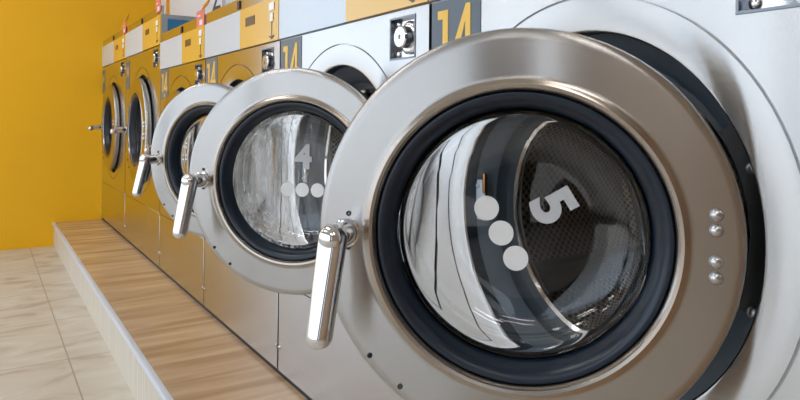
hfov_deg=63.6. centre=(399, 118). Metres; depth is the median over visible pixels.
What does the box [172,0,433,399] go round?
washing machine
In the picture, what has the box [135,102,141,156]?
glass bowl
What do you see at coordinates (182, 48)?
washing machine
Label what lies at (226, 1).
wall
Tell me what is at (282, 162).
glass bowl
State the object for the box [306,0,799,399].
washing machine
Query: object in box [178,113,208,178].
glass bowl
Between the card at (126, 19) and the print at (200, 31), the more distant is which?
the card at (126, 19)
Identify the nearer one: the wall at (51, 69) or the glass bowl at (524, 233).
the glass bowl at (524, 233)
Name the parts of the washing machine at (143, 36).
handle, number plate, door, panel, panel, control panel, rail, panel, frame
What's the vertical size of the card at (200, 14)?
0.107 m
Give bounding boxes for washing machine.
[88,27,126,238]
[110,5,196,268]
[132,0,282,373]
[144,14,208,308]
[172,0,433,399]
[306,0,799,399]
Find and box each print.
[199,30,201,44]
[269,1,273,20]
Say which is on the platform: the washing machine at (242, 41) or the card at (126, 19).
the washing machine at (242, 41)
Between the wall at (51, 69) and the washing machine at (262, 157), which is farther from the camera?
the wall at (51, 69)
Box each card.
[122,13,128,33]
[156,0,160,12]
[196,0,209,27]
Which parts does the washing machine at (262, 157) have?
handle, door, number plate, panel, panel, control panel, plate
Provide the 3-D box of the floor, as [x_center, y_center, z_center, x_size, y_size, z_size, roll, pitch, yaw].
[-0.842,0.986,0.691,4.950,0.100,8.765,1,0,-33]
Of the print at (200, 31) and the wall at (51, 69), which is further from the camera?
the wall at (51, 69)
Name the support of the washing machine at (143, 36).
on the platform
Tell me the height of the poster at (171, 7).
0.804 m
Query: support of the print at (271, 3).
attached to the washing machine at (242, 41)
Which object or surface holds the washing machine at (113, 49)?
on the platform
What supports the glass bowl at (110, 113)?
on the washing machine at (113, 49)
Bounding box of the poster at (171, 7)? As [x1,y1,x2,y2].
[161,0,224,16]
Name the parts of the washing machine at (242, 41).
handle, door, number plate, rail, panel, control panel, panel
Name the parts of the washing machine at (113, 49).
handle, number plate, door, panel, panel, control panel, rail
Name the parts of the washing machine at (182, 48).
handle, number plate, door, panel, panel, rail, control panel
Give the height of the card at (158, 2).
0.107 m
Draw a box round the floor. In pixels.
[0,246,135,399]
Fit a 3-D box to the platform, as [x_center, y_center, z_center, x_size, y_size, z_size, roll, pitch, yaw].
[0.407,0.862,1.498,1.476,0.172,8.465,1,0,-33]
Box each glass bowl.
[109,108,111,147]
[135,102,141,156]
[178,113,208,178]
[233,111,343,248]
[398,108,652,358]
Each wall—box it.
[0,0,155,250]
[225,0,235,4]
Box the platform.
[52,219,307,399]

